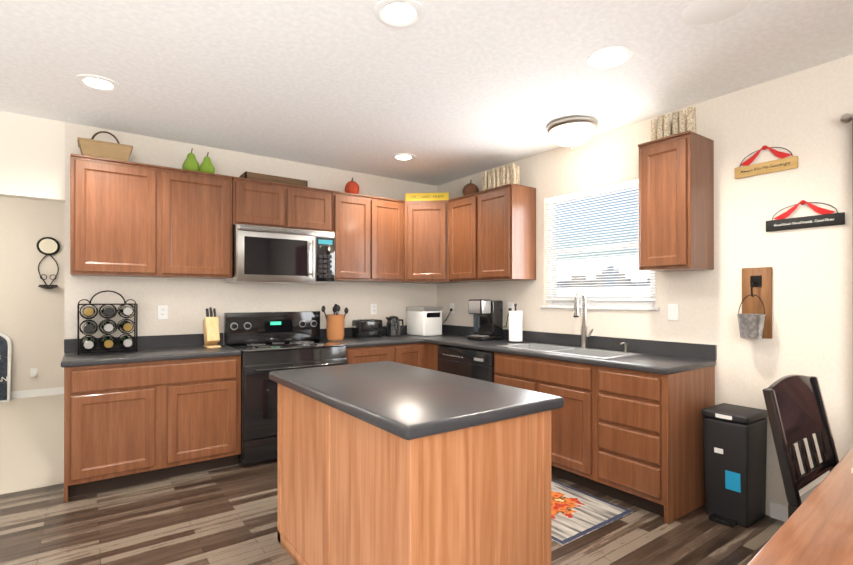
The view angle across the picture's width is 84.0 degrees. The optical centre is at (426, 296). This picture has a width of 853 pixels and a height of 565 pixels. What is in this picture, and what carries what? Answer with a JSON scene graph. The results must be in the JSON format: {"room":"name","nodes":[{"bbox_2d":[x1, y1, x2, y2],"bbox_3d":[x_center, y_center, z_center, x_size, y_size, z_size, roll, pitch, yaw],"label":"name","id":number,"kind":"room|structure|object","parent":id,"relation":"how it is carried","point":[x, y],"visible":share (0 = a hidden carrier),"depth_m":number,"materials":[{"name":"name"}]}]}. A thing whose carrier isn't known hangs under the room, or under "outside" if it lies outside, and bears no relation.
{"room":"kitchen","nodes":[
{"label":"kitchen","id":0,"kind":"room"},
{"bbox_2d":[0,394,63,494],"bbox_3d":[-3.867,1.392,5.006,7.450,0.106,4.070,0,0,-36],"label":"half wall","id":1,"kind":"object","parent":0,"point":[31,442],"visible":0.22,"depth_m":4.31,"materials":[{"name":"beige paint"}]},
{"bbox_2d":[0,333,11,401],"bbox_3d":[-5.568,0.900,6.009,0.457,0.917,0.183,0,0,-36],"label":"easel","id":2,"kind":"object","parent":1,"relation":"on","point":[5,359],"visible":1,"depth_m":6.11,"materials":[{"name":"white plastic"}]},
{"bbox_2d":[0,197,64,391],"bbox_3d":[-5.070,0.018,6.576,7.330,2.660,0.120,0,0,-36],"label":"wall","id":3,"kind":"structure","parent":0,"point":[32,320],"depth_m":6.35,"materials":[{"name":"paint"}]},
{"bbox_2d":[30,368,37,376],"bbox_3d":[-5.245,1.017,6.330,0.074,0.116,0.040,0,0,-36],"label":"electrical outlet","id":4,"kind":"object","parent":3,"relation":"attached to","point":[33,372],"visible":0.96,"depth_m":6.33,"materials":[{"name":"white plastic"}]},
{"bbox_2d":[10,387,63,398],"bbox_3d":[-5.028,1.295,6.516,7.330,0.094,0.022,0,0,-36],"label":"baseboard","id":5,"kind":"structure","parent":3,"relation":"attached to","point":[36,392],"depth_m":6.36,"materials":[{"name":"white wood"}]},
{"bbox_2d":[36,237,59,288],"bbox_3d":[-5.101,-0.455,6.389,0.250,0.705,0.220,0,0,-36],"label":"candle sconce","id":6,"kind":"object","parent":3,"relation":"attached to","point":[46,246],"visible":0.98,"depth_m":6.40,"materials":[{"name":"black metal"}]},
{"bbox_2d":[0,111,436,344],"bbox_3d":[-2.835,0.012,3.577,7.450,2.660,0.120,0,0,-36],"label":"wall","id":7,"kind":"structure","parent":0,"point":[35,152],"depth_m":4.02,"materials":[{"name":"paint"}]},
{"bbox_2d":[70,153,232,278],"bbox_3d":[-2.157,-0.583,3.781,1.088,0.850,0.339,0,0,-36],"label":"upper cabinet","id":8,"kind":"object","parent":7,"relation":"attached to","point":[130,219],"visible":1,"depth_m":3.60,"materials":[{"name":"brown wood"}]},
{"bbox_2d":[77,131,132,160],"bbox_3d":[-2.435,-1.133,3.595,0.342,0.247,0.232,0,0,-36],"label":"decorative basket","id":9,"kind":"object","parent":8,"relation":"on","point":[103,149],"visible":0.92,"depth_m":3.52,"materials":[{"name":"wicker"}]},
{"bbox_2d":[182,148,214,173],"bbox_3d":[-1.903,-1.122,3.959,0.245,0.226,0.168,0,0,-36],"label":"pears","id":10,"kind":"object","parent":8,"relation":"on","point":[192,164],"visible":0.77,"depth_m":3.92,"materials":[{"name":"green ceramic"}]},
{"bbox_2d":[157,305,167,319],"bbox_3d":[-2.201,0.133,3.953,0.075,0.118,0.008,0,0,-36],"label":"electrical outlet","id":11,"kind":"object","parent":7,"relation":"attached to","point":[162,312],"visible":1,"depth_m":3.95,"materials":[{"name":"white plastic"}]},
{"bbox_2d":[232,177,331,231],"bbox_3d":[-1.350,-0.807,4.363,0.894,0.400,0.339,0,0,-36],"label":"upper cabinet","id":12,"kind":"object","parent":7,"relation":"attached to","point":[265,203],"visible":0.81,"depth_m":4.20,"materials":[{"name":"brown wood"}]},
{"bbox_2d":[239,171,307,186],"bbox_3d":[-1.396,-1.045,4.344,0.560,0.075,0.200,0,0,-36],"label":"crate","id":13,"kind":"object","parent":12,"relation":"on","point":[270,178],"visible":0.46,"depth_m":4.25,"materials":[{"name":"brown wood"}]},
{"bbox_2d":[225,224,334,283],"bbox_3d":[-1.313,-0.364,4.314,0.882,0.478,0.458,0,0,-36],"label":"microwave","id":14,"kind":"object","parent":12,"relation":"attached to","point":[266,254],"visible":0.98,"depth_m":4.14,"materials":[{"name":"silver metal"}]},
{"bbox_2d":[320,327,407,338],"bbox_3d":[-0.490,0.375,5.177,1.484,0.099,0.021,0,0,-36],"label":"backsplash","id":15,"kind":"structure","parent":7,"relation":"attached to","point":[347,331],"depth_m":4.93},
{"bbox_2d":[332,191,404,282],"bbox_3d":[-0.651,-0.581,4.866,0.816,0.850,0.339,0,0,-36],"label":"upper cabinet","id":16,"kind":"object","parent":7,"relation":"attached to","point":[368,231],"visible":0.79,"depth_m":4.71,"materials":[{"name":"brown wood"}]},
{"bbox_2d":[345,178,358,193],"bbox_3d":[-0.755,-1.106,4.806,0.156,0.199,0.156,0,0,-36],"label":"pumpkin","id":17,"kind":"object","parent":16,"relation":"on","point":[352,186],"visible":0.73,"depth_m":4.75,"materials":[{"name":"red"}]},
{"bbox_2d":[371,304,376,314],"bbox_3d":[-0.570,0.135,5.127,0.075,0.118,0.008,0,0,-36],"label":"electrical outlet","id":18,"kind":"object","parent":7,"relation":"attached to","point":[373,309],"visible":1,"depth_m":5.12,"materials":[{"name":"white plastic"}]},
{"bbox_2d":[390,200,464,283],"bbox_3d":[0.038,-0.580,5.184,0.666,0.850,0.628,0,0,-36],"label":"upper cabinet","id":19,"kind":"object","parent":7,"relation":"attached to","point":[426,241],"visible":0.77,"depth_m":4.95,"materials":[{"name":"brown wood"}]},
{"bbox_2d":[405,192,448,200],"bbox_3d":[0.007,-1.050,5.021,0.460,0.088,0.041,0,0,6],"label":"sign","id":20,"kind":"object","parent":19,"relation":"on","point":[424,196],"visible":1,"depth_m":5.00,"materials":[{"name":"yellow"}]},
{"bbox_2d":[0,459,784,564],"bbox_3d":[-0.647,1.386,0.535,7.450,0.100,6.950,0,0,-36],"label":"floor","id":21,"kind":"structure","parent":0,"point":[227,515],"depth_m":2.71,"materials":[{"name":"brown wood"}]},
{"bbox_2d":[61,333,241,501],"bbox_3d":[-2.090,0.832,3.643,1.126,1.020,0.636,0,0,-36],"label":"base cabinet","id":22,"kind":"object","parent":21,"relation":"on","point":[156,407],"visible":0.98,"depth_m":3.39,"materials":[{"name":"brown wood"}]},
{"bbox_2d":[61,333,241,367],"bbox_3d":[-2.090,0.392,3.644,1.126,0.140,0.636,0,0,-36],"label":"countertop","id":23,"kind":"structure","parent":22,"relation":"on","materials":[{"name":"laminate"}]},
{"bbox_2d":[77,290,137,354],"bbox_3d":[-2.401,0.187,3.572,0.370,0.468,0.304,0,0,-36],"label":"wine rack","id":24,"kind":"object","parent":23,"relation":"on","point":[106,325],"visible":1,"depth_m":3.53,"materials":[{"name":"black metal"}]},
{"bbox_2d":[203,307,220,347],"bbox_3d":[-1.811,0.256,3.994,0.100,0.330,0.201,0,0,-36],"label":"knife block","id":25,"kind":"object","parent":23,"relation":"on","point":[211,329],"visible":1,"depth_m":3.96,"materials":[{"name":"beige wood"}]},
{"bbox_2d":[224,311,346,464],"bbox_3d":[-1.234,0.743,4.179,0.882,1.200,0.741,0,0,-36],"label":"range","id":26,"kind":"object","parent":21,"relation":"on","point":[266,343],"visible":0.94,"depth_m":3.93,"materials":[{"name":"black metal"}]},
{"bbox_2d":[346,351,395,363],"bbox_3d":[-0.702,0.904,4.647,0.522,0.880,0.630,0,0,-36],"label":"base cabinet","id":27,"kind":"object","parent":21,"relation":"on","point":[353,357],"depth_m":4.35,"materials":[{"name":"brown wood"}]},
{"bbox_2d":[396,359,427,368],"bbox_3d":[-0.349,0.905,4.902,0.348,0.880,0.630,0,0,-36],"label":"base cabinet","id":28,"kind":"object","parent":21,"relation":"on","point":[404,361],"depth_m":4.68,"materials":[{"name":"brown wood"}]},
{"bbox_2d":[277,385,550,564],"bbox_3d":[-0.152,0.899,2.279,0.702,0.880,1.312,0,0,-36],"label":"base cabinet","id":29,"kind":"object","parent":21,"relation":"on","point":[387,463],"depth_m":1.82,"materials":[{"name":"brown wood"}]},
{"bbox_2d":[269,361,563,444],"bbox_3d":[-0.152,0.435,2.280,0.780,0.048,1.390,0,0,-36],"label":"countertop","id":30,"kind":"structure","parent":29,"relation":"on","point":[408,403],"depth_m":1.94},
{"bbox_2d":[428,367,437,370],"bbox_3d":[0.301,0.905,4.865,0.608,0.880,0.226,0,0,-36],"label":"base cabinet","id":31,"kind":"object","parent":21,"relation":"on","point":[432,368],"depth_m":4.66,"materials":[{"name":"brown wood"}]},
{"bbox_2d":[437,345,493,382],"bbox_3d":[0.566,0.899,4.449,0.599,0.864,0.755,0,0,-36],"label":"dishwasher","id":32,"kind":"object","parent":21,"relation":"on","point":[472,363],"visible":0.25,"depth_m":4.23,"materials":[{"name":"black metal"}]},
{"bbox_2d":[551,480,632,544],"bbox_3d":[0.761,1.337,3.089,0.680,0.008,0.850,0,0,-36],"label":"area rug","id":33,"kind":"object","parent":21,"relation":"on","point":[576,514],"visible":0.5,"depth_m":2.91,"materials":[{"name":"multicoloured"}]},
{"bbox_2d":[592,363,715,523],"bbox_3d":[1.520,0.901,3.172,0.608,0.880,0.504,0,0,-36],"label":"base cabinet","id":34,"kind":"object","parent":21,"relation":"on","point":[627,422],"depth_m":2.94,"materials":[{"name":"brown wood"}]},
{"bbox_2d":[320,331,715,394],"bbox_3d":[0.411,0.443,3.944,1.506,0.041,3.074,0,0,-36],"label":"countertop","id":35,"kind":"structure","parent":34,"relation":"on","point":[570,373],"depth_m":3.54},
{"bbox_2d":[321,304,347,339],"bbox_3d":[-0.898,0.246,4.651,0.250,0.353,0.182,0,0,-36],"label":"utensil crock","id":36,"kind":"object","parent":35,"relation":"on","point":[335,326],"visible":1,"depth_m":4.59,"materials":[{"name":"brown ceramic"}]},
{"bbox_2d":[352,319,382,338],"bbox_3d":[-0.622,0.330,4.887,0.305,0.187,0.170,0,0,-36],"label":"toaster","id":37,"kind":"object","parent":35,"relation":"on","point":[366,328],"visible":1,"depth_m":4.82,"materials":[{"name":"black"}]},
{"bbox_2d":[386,316,403,336],"bbox_3d":[-0.340,0.314,5.102,0.228,0.220,0.164,0,0,-36],"label":"kettle","id":38,"kind":"object","parent":35,"relation":"on","point":[393,329],"visible":1,"depth_m":5.03,"materials":[{"name":"black"}]},
{"bbox_2d":[406,307,442,335],"bbox_3d":[-0.024,0.269,5.242,0.250,0.310,0.342,0,0,-36],"label":"ice maker","id":39,"kind":"object","parent":35,"relation":"on","point":[424,321],"visible":1,"depth_m":5.12,"materials":[{"name":"white plastic"}]},
{"bbox_2d":[467,299,502,340],"bbox_3d":[0.548,0.226,4.688,0.280,0.395,0.310,0,0,-36],"label":"coffee maker","id":40,"kind":"object","parent":35,"relation":"on","point":[487,319],"visible":1,"depth_m":4.60,"materials":[{"name":"black"}]},
{"bbox_2d":[507,303,523,342],"bbox_3d":[0.825,0.243,4.389,0.150,0.359,0.150,0,0,-36],"label":"paper towel","id":41,"kind":"object","parent":35,"relation":"on","point":[515,326],"visible":1,"depth_m":4.33,"materials":[{"name":"white paper"}]},
{"bbox_2d":[496,343,643,358],"bbox_3d":[1.074,0.507,3.717,0.450,0.182,1.040,0,0,-36],"label":"sink","id":42,"kind":"object","parent":35,"relation":"in","point":[592,352],"depth_m":3.73,"materials":[{"name":"silver metal"}]},
{"bbox_2d":[573,291,595,346],"bbox_3d":[1.265,0.188,3.824,0.156,0.467,0.111,0,0,-36],"label":"faucet","id":43,"kind":"object","parent":35,"relation":"on","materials":[{"name":"silver metal"}]},
{"bbox_2d":[620,343,627,350],"bbox_3d":[1.485,0.381,3.557,0.091,0.081,0.039,0,0,-36],"label":"soap dispenser","id":44,"kind":"object","parent":35,"relation":"on","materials":[{"name":"silver metal"}]},
{"bbox_2d":[702,403,767,527],"bbox_3d":[1.869,1.015,2.890,0.345,0.650,0.258,0,0,-36],"label":"trash can","id":45,"kind":"object","parent":21,"relation":"on","point":[735,443],"visible":0.92,"depth_m":2.81,"materials":[{"name":"black plastic"}]},
{"bbox_2d":[762,374,838,518],"bbox_3d":[1.875,0.858,2.074,0.620,0.962,0.498,0,0,-36],"label":"chair","id":46,"kind":"object","parent":21,"relation":"on","point":[796,409],"visible":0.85,"depth_m":2.17,"materials":[{"name":"black wood"}]},
{"bbox_2d":[748,447,852,564],"bbox_3d":[1.713,0.957,1.200,2.000,0.760,1.050,0,0,-40],"label":"dining table","id":47,"kind":"object","parent":21,"relation":"on","point":[816,528],"visible":1,"depth_m":1.17,"materials":[{"name":"brown wood"}]},
{"bbox_2d":[0,0,852,185],"bbox_3d":[-1.850,-1.371,2.108,7.570,0.100,11.140,0,0,-36],"label":"ceiling","id":48,"kind":"structure","parent":0,"point":[444,91],"depth_m":2.74,"materials":[{"name":"paint"}]},
{"bbox_2d":[75,74,120,91],"bbox_3d":[-2.028,-1.314,2.929,0.236,0.010,0.236,0,0,-36],"label":"recessed light","id":49,"kind":"object","parent":48,"relation":"in","point":[97,83],"visible":1,"depth_m":2.92,"materials":[{"name":"white glass"}]},
{"bbox_2d":[374,0,424,27],"bbox_3d":[-0.125,-1.316,2.204,0.236,0.010,0.236,0,0,-36],"label":"recessed light","id":50,"kind":"object","parent":48,"relation":"in","point":[400,13],"visible":1,"depth_m":2.20,"materials":[{"name":"white glass"}]},
{"bbox_2d":[391,153,415,160],"bbox_3d":[-0.216,-1.311,4.468,0.236,0.010,0.236,0,0,-36],"label":"recessed light","id":51,"kind":"object","parent":48,"relation":"in","point":[403,157],"visible":0.96,"depth_m":4.46,"materials":[{"name":"white"}]},
{"bbox_2d":[547,116,597,148],"bbox_3d":[1.119,-1.228,3.642,0.380,0.180,0.380,0,0,-36],"label":"flush-mount dome light","id":52,"kind":"object","parent":48,"relation":"attached to","point":[572,131],"visible":1,"depth_m":3.53,"materials":[{"name":"white glass"}]},
{"bbox_2d":[587,46,632,68],"bbox_3d":[1.009,-1.315,2.614,0.236,0.010,0.236,0,0,-36],"label":"recessed light","id":53,"kind":"object","parent":48,"relation":"in","point":[609,57],"visible":1,"depth_m":2.61,"materials":[{"name":"white"}]},
{"bbox_2d":[682,0,749,24],"bbox_3d":[1.314,-1.314,2.156,0.270,0.014,0.270,0,0,-36],"label":"ceiling vent","id":54,"kind":"object","parent":48,"relation":"in","point":[698,12],"visible":1,"depth_m":2.17,"materials":[{"name":"white"}]},
{"bbox_2d":[437,55,852,515],"bbox_3d":[1.138,0.013,4.331,0.120,2.660,11.020,0,0,-36],"label":"wall","id":55,"kind":"structure","parent":0,"point":[799,114],"depth_m":2.95,"materials":[{"name":"paint"}]},
{"bbox_2d":[450,303,453,313],"bbox_3d":[0.290,0.136,5.396,0.008,0.118,0.075,0,0,-36],"label":"electrical outlet","id":56,"kind":"object","parent":55,"relation":"attached to","point":[452,307],"visible":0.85,"depth_m":5.38,"materials":[{"name":"white plastic"}]},
{"bbox_2d":[448,183,535,281],"bbox_3d":[0.618,-0.581,4.658,0.339,0.850,0.896,0,0,-36],"label":"upper cabinet","id":57,"kind":"object","parent":55,"relation":"attached to","point":[492,234],"visible":1,"depth_m":4.39,"materials":[{"name":"brown wood"}]},
{"bbox_2d":[462,180,478,195],"bbox_3d":[0.455,-1.105,4.889,0.170,0.197,0.170,0,0,-36],"label":"pumpkin","id":58,"kind":"object","parent":57,"relation":"on","point":[469,188],"visible":0.67,"depth_m":4.83,"materials":[{"name":"brown"}]},
{"bbox_2d":[482,162,519,190],"bbox_3d":[0.700,-1.122,4.515,0.116,0.231,0.481,0,0,-36],"label":"sticks","id":59,"kind":"object","parent":57,"relation":"on","point":[502,175],"visible":0.67,"depth_m":4.45,"materials":[{"name":"brown wood"}]},
{"bbox_2d":[508,302,513,312],"bbox_3d":[0.828,0.114,4.649,0.008,0.118,0.075,0,0,-36],"label":"electrical outlet","id":60,"kind":"object","parent":55,"relation":"attached to","point":[510,304],"visible":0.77,"depth_m":4.64,"materials":[{"name":"white plastic"}]},
{"bbox_2d":[442,324,715,358],"bbox_3d":[1.014,0.373,4.379,0.020,0.099,3.074,0,0,-36],"label":"backsplash","id":61,"kind":"structure","parent":55,"relation":"attached to","point":[650,347],"depth_m":3.70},
{"bbox_2d":[540,178,658,309],"bbox_3d":[1.410,-0.399,3.924,0.135,0.998,1.100,0,0,-36],"label":"window unit","id":62,"kind":"structure","parent":55,"relation":"in","point":[625,303],"depth_m":3.92,"materials":[{"name":"white plastic"}]},
{"bbox_2d":[668,304,677,320],"bbox_3d":[1.751,0.111,3.367,0.009,0.118,0.075,0,0,-36],"label":"light switch","id":63,"kind":"object","parent":55,"relation":"attached to","point":[672,312],"visible":1,"depth_m":3.36,"materials":[{"name":"white plastic"}]},
{"bbox_2d":[638,130,713,271],"bbox_3d":[1.673,-0.609,3.193,0.339,0.860,0.345,0,0,-36],"label":"upper cabinet","id":64,"kind":"object","parent":55,"relation":"attached to","point":[676,202],"visible":1,"depth_m":3.07,"materials":[{"name":"brown wood"}]},
{"bbox_2d":[651,107,695,140],"bbox_3d":[1.653,-1.141,3.190,0.121,0.202,0.316,0,0,-36],"label":"sticks","id":65,"kind":"object","parent":64,"relation":"on","point":[662,126],"visible":0.71,"depth_m":3.16,"materials":[{"name":"brown wood"}]},
{"bbox_2d":[737,267,771,338],"bbox_3d":[1.990,0.038,2.899,0.169,0.435,0.160,0,0,-36],"label":"plaque","id":66,"kind":"object","parent":55,"relation":"attached to","point":[755,319],"visible":1,"depth_m":2.90,"materials":[{"name":"brown wood"}]},
{"bbox_2d":[735,145,797,178],"bbox_3d":[2.072,-0.841,2.905,0.030,0.172,0.330,0,0,-36],"label":"wall sign","id":67,"kind":"object","parent":55,"relation":"attached to","point":[783,161],"visible":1,"depth_m":2.89,"materials":[{"name":"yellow wood"}]},
{"bbox_2d":[740,162,789,173],"bbox_3d":[2.071,-0.788,2.904,0.002,0.025,0.264,0,0,-36],"label":"lettering","id":68,"kind":"object","parent":67,"relation":"attached to","point":[780,164],"visible":1,"depth_m":2.90,"materials":[{"name":"brown paint"}]},
{"bbox_2d":[770,502,787,521],"bbox_3d":[3.199,1.292,1.352,0.014,0.090,3.780,0,0,-36],"label":"baseboard","id":69,"kind":"structure","parent":55,"relation":"attached to","point":[779,511],"depth_m":2.85,"materials":[{"name":"white wood"}]},
{"bbox_2d":[766,200,844,231],"bbox_3d":[2.183,-0.478,2.750,0.030,0.163,0.370,0,0,-36],"label":"wall sign","id":70,"kind":"object","parent":55,"relation":"attached to","point":[838,218],"visible":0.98,"depth_m":2.73,"materials":[{"name":"painted wood"},{"name":"fabric ribbon"},{"name":"metal wire"}]},
{"bbox_2d":[774,219,833,225],"bbox_3d":[2.182,-0.431,2.749,0.002,0.014,0.283,0,0,-36],"label":"lettering","id":71,"kind":"object","parent":70,"relation":"attached to","point":[805,222],"visible":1,"depth_m":2.73,"materials":[{"name":"white paint"}]},
{"bbox_2d":[840,113,852,122],"bbox_3d":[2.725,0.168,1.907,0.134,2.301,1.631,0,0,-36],"label":"curtain rod","id":72,"kind":"object","parent":55,"relation":"hanging from","point":[846,118],"visible":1,"depth_m":2.52,"materials":[{"name":"metal"}]},
{"label":"outside","id":73,"kind":"structure","parent":0,"visible":0},
{"bbox_2d":[557,254,649,296],"bbox_3d":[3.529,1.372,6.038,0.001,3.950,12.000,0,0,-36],"label":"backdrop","id":74,"kind":"structure","parent":73,"point":[595,284],"depth_m":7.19,"materials":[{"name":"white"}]}
]}

